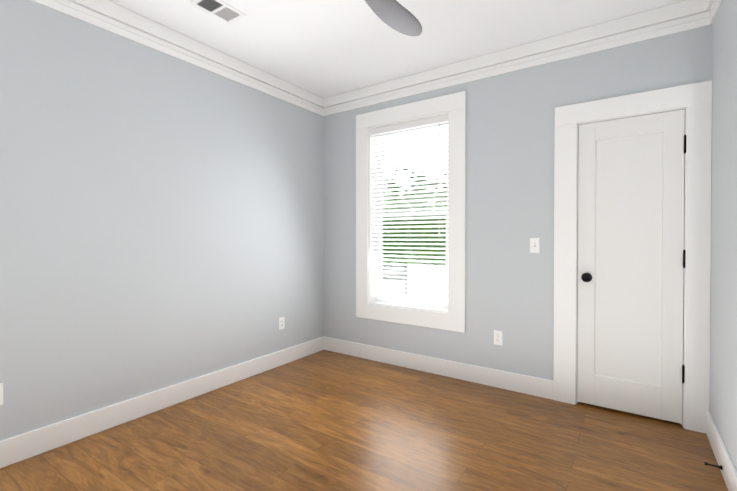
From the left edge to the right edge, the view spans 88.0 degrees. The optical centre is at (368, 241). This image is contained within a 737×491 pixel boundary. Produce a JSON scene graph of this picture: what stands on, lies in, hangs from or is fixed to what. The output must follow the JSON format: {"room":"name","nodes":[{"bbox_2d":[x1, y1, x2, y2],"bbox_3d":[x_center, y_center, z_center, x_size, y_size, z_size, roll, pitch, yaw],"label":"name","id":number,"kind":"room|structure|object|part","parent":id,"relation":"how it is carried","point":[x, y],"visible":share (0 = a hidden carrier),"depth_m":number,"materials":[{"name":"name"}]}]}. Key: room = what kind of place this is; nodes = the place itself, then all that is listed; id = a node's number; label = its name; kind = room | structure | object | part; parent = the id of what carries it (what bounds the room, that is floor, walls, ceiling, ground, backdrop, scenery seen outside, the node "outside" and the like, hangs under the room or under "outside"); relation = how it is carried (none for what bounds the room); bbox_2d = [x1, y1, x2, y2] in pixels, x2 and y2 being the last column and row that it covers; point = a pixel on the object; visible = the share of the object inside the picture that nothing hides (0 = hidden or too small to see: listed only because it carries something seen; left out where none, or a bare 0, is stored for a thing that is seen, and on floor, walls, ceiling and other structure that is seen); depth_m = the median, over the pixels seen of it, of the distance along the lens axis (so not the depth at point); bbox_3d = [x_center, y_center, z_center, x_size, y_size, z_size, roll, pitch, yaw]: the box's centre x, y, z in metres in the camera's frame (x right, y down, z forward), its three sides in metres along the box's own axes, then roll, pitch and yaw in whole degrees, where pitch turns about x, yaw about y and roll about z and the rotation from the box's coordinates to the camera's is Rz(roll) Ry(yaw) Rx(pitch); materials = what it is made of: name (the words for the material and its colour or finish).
{"room":"empty bedroom","nodes":[
{"label":"empty bedroom","id":0,"kind":"room"},
{"bbox_2d":[0,0,323,440],"bbox_3d":[-1.622,-0.161,2.583,0.160,2.685,4.125,0,1,34],"label":"wall","id":1,"kind":"structure","parent":0,"point":[161,220],"depth_m":2.54,"materials":[{"name":"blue paint"}]},
{"bbox_2d":[0,383,2,404],"bbox_3d":[-1.941,0.802,1.978,0.008,0.115,0.070,0,1,34],"label":"outlet","id":2,"kind":"object","parent":1,"relation":"attached to","point":[1,393],"visible":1,"depth_m":2.00,"materials":[{"name":"white plastic"}]},
{"bbox_2d":[0,336,324,467],"bbox_3d":[-1.550,1.112,2.545,0.016,0.141,3.805,0,1,34],"label":"baseboard","id":3,"kind":"structure","parent":1,"relation":"attached to","point":[21,447],"depth_m":2.53,"materials":[{"name":"white paint"}]},
{"bbox_2d":[31,0,322,115],"bbox_3d":[-1.543,-1.414,2.518,0.032,0.178,3.805,0,1,34],"label":"crown molding","id":4,"kind":"structure","parent":1,"relation":"attached to","point":[114,18],"depth_m":2.75,"materials":[{"name":"white paint"}]},
{"bbox_2d":[279,317,284,329],"bbox_3d":[-0.821,0.777,3.615,0.008,0.115,0.070,0,1,34],"label":"outlet","id":5,"kind":"object","parent":1,"relation":"attached to","point":[281,322],"visible":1,"depth_m":3.61,"materials":[{"name":"white plastic"}]},
{"bbox_2d":[0,350,727,490],"bbox_3d":[-0.266,1.250,1.668,3.448,0.120,4.125,0,1,34],"label":"floor","id":6,"kind":"structure","parent":0,"point":[324,420],"depth_m":2.22,"materials":[{"name":"brown wood"}]},
{"bbox_2d":[109,0,684,97],"bbox_3d":[-0.266,-1.565,1.642,3.448,0.140,4.125,0,1,34],"label":"ceiling","id":7,"kind":"structure","parent":0,"point":[325,48],"depth_m":2.73,"materials":[{"name":"white paint"}]},
{"bbox_2d":[189,0,245,23],"bbox_3d":[-0.970,-1.497,2.468,0.190,0.010,0.287,0,1,34],"label":"ceiling vent","id":8,"kind":"object","parent":7,"relation":"in","point":[221,10],"visible":1,"depth_m":2.47,"materials":[{"name":"white metal"}]},
{"bbox_2d":[365,0,421,35],"bbox_3d":[-0.079,-1.268,1.615,1.194,0.452,1.074,0,1,34],"label":"ceiling fan","id":9,"kind":"object","parent":7,"relation":"hanging from","point":[396,16],"visible":1,"depth_m":1.86,"materials":[{"name":"silver metal"}]},
{"bbox_2d":[324,25,711,379],"bbox_3d":[0.854,-0.167,3.291,3.128,2.685,0.160,0,1,34],"label":"wall","id":10,"kind":"structure","parent":0,"point":[510,125],"depth_m":3.03,"materials":[{"name":"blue paint"}]},
{"bbox_2d":[369,112,448,312],"bbox_3d":[0.382,-0.247,3.580,0.845,1.740,0.106,0,1,34],"label":"liner","id":11,"kind":"object","parent":10,"relation":"attached to","point":[372,299],"visible":0.48,"depth_m":3.77,"materials":[{"name":"white paint"}]},
{"bbox_2d":[376,122,447,308],"bbox_3d":[0.430,-0.248,3.650,0.821,1.716,0.065,0,1,34],"label":"window","id":12,"kind":"structure","parent":11,"relation":"attached to","point":[415,303],"depth_m":3.70,"materials":[{"name":"white plastic"}]},
{"bbox_2d":[356,91,465,332],"bbox_3d":[0.346,-0.247,3.529,1.135,2.030,0.020,0,1,34],"label":"window frame","id":13,"kind":"structure","parent":10,"relation":"in","point":[454,106],"depth_m":3.38,"materials":[{"name":"white paint"}]},
{"bbox_2d":[370,114,447,303],"bbox_3d":[0.374,-0.277,3.568,0.817,1.652,0.074,0,1,34],"label":"window blind","id":14,"kind":"object","parent":13,"relation":"attached to","point":[440,119],"visible":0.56,"depth_m":3.55,"materials":[{"name":"white plastic"}]},
{"bbox_2d":[324,337,552,399],"bbox_3d":[0.452,1.103,3.471,2.242,0.141,0.016,0,1,34],"label":"baseboard","id":15,"kind":"structure","parent":10,"relation":"attached to","point":[529,385],"depth_m":3.30,"materials":[{"name":"white paint"}]},
{"bbox_2d":[494,330,502,344],"bbox_3d":[1.043,0.777,3.069,0.070,0.115,0.008,0,1,34],"label":"outlet","id":16,"kind":"object","parent":10,"relation":"attached to","point":[498,337],"visible":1,"depth_m":3.07,"materials":[{"name":"white plastic"}]},
{"bbox_2d":[323,0,710,115],"bbox_3d":[0.809,-1.420,3.195,3.030,0.178,0.032,0,1,34],"label":"crown molding","id":17,"kind":"structure","parent":10,"relation":"attached to","point":[685,15],"depth_m":2.87,"materials":[{"name":"white paint"}]},
{"bbox_2d":[530,238,539,252],"bbox_3d":[1.264,0.033,2.904,0.070,0.115,0.020,0,1,34],"label":"light switch","id":18,"kind":"object","parent":10,"relation":"attached to","point":[534,245],"visible":1,"depth_m":2.90,"materials":[{"name":"white plastic"}]},
{"bbox_2d":[577,109,685,423],"bbox_3d":[1.762,0.164,2.592,0.599,1.996,0.046,0,1,34],"label":"door","id":19,"kind":"structure","parent":10,"relation":"in","point":[630,260],"depth_m":2.57,"materials":[{"name":"white paint"}]},
{"bbox_2d":[581,273,591,281],"bbox_3d":[1.537,0.259,2.693,0.068,0.068,0.066,0,1,34],"label":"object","id":20,"kind":"structure","parent":19,"relation":"attached to","point":[586,277],"depth_m":2.67,"materials":[{"name":"black metal"}]},
{"bbox_3d":[2.004,0.116,2.425,0.012,1.573,0.043,0,1,34],"label":"door hinge","id":21,"kind":"part","parent":19,"relation":"part of","materials":[{"name":"black metal"}]},
{"bbox_2d":[553,80,711,432],"bbox_3d":[1.780,0.100,2.648,0.870,2.162,0.181,0,1,34],"label":"door frame","id":22,"kind":"structure","parent":10,"relation":"attached to","point":[695,99],"depth_m":2.42,"materials":[{"name":"white paint"}]},
{"bbox_2d":[709,0,736,470],"bbox_3d":[1.091,-0.144,0.727,0.160,2.685,4.125,0,1,34],"label":"wall","id":23,"kind":"structure","parent":0,"point":[723,351],"depth_m":2.00,"materials":[{"name":"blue paint"}]},
{"bbox_2d":[703,0,721,24],"bbox_3d":[1.012,-1.398,0.769,0.032,0.178,3.805,0,1,34],"label":"crown molding","id":24,"kind":"structure","parent":23,"relation":"attached to","point":[710,7],"depth_m":2.30,"materials":[{"name":"white paint"}]},
{"bbox_2d":[705,462,722,469],"bbox_3d":[1.767,1.150,1.954,0.068,0.021,0.021,0,1,34],"label":"doorstop","id":25,"kind":"object","parent":23,"relation":"attached to","point":[719,466],"visible":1,"depth_m":1.95,"materials":[{"name":"black metal"}]},
{"bbox_2d":[706,411,736,490],"bbox_3d":[1.019,1.128,0.788,0.016,0.141,3.805,0,1,34],"label":"baseboard","id":26,"kind":"structure","parent":23,"relation":"attached to","point":[724,460],"depth_m":1.95,"materials":[{"name":"white paint"}]},
{"label":"outside","id":27,"kind":"structure","parent":0,"visible":0},
{"bbox_2d":[383,265,445,297],"bbox_3d":[25.021,1.377,41.394,120.000,0.001,90.000,0,1,34],"label":"ground","id":28,"kind":"structure","parent":27,"point":[421,281],"depth_m":14.92,"materials":[{"name":"white"}]},
{"bbox_2d":[383,265,406,292],"bbox_3d":[0.600,1.193,12.342,1.300,0.900,0.500,0,1,9],"label":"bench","id":29,"kind":"object","parent":28,"relation":"on","point":[399,275],"depth_m":12.07,"materials":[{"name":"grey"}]},
{"bbox_2d":[383,128,446,264],"bbox_3d":[4.848,-4.399,16.864,35.992,12.000,16.447,0,1,34],"label":"trees","id":30,"kind":"object","parent":28,"relation":"on","point":[414,250],"depth_m":24.73,"materials":[{"name":"green plant"}]}
]}

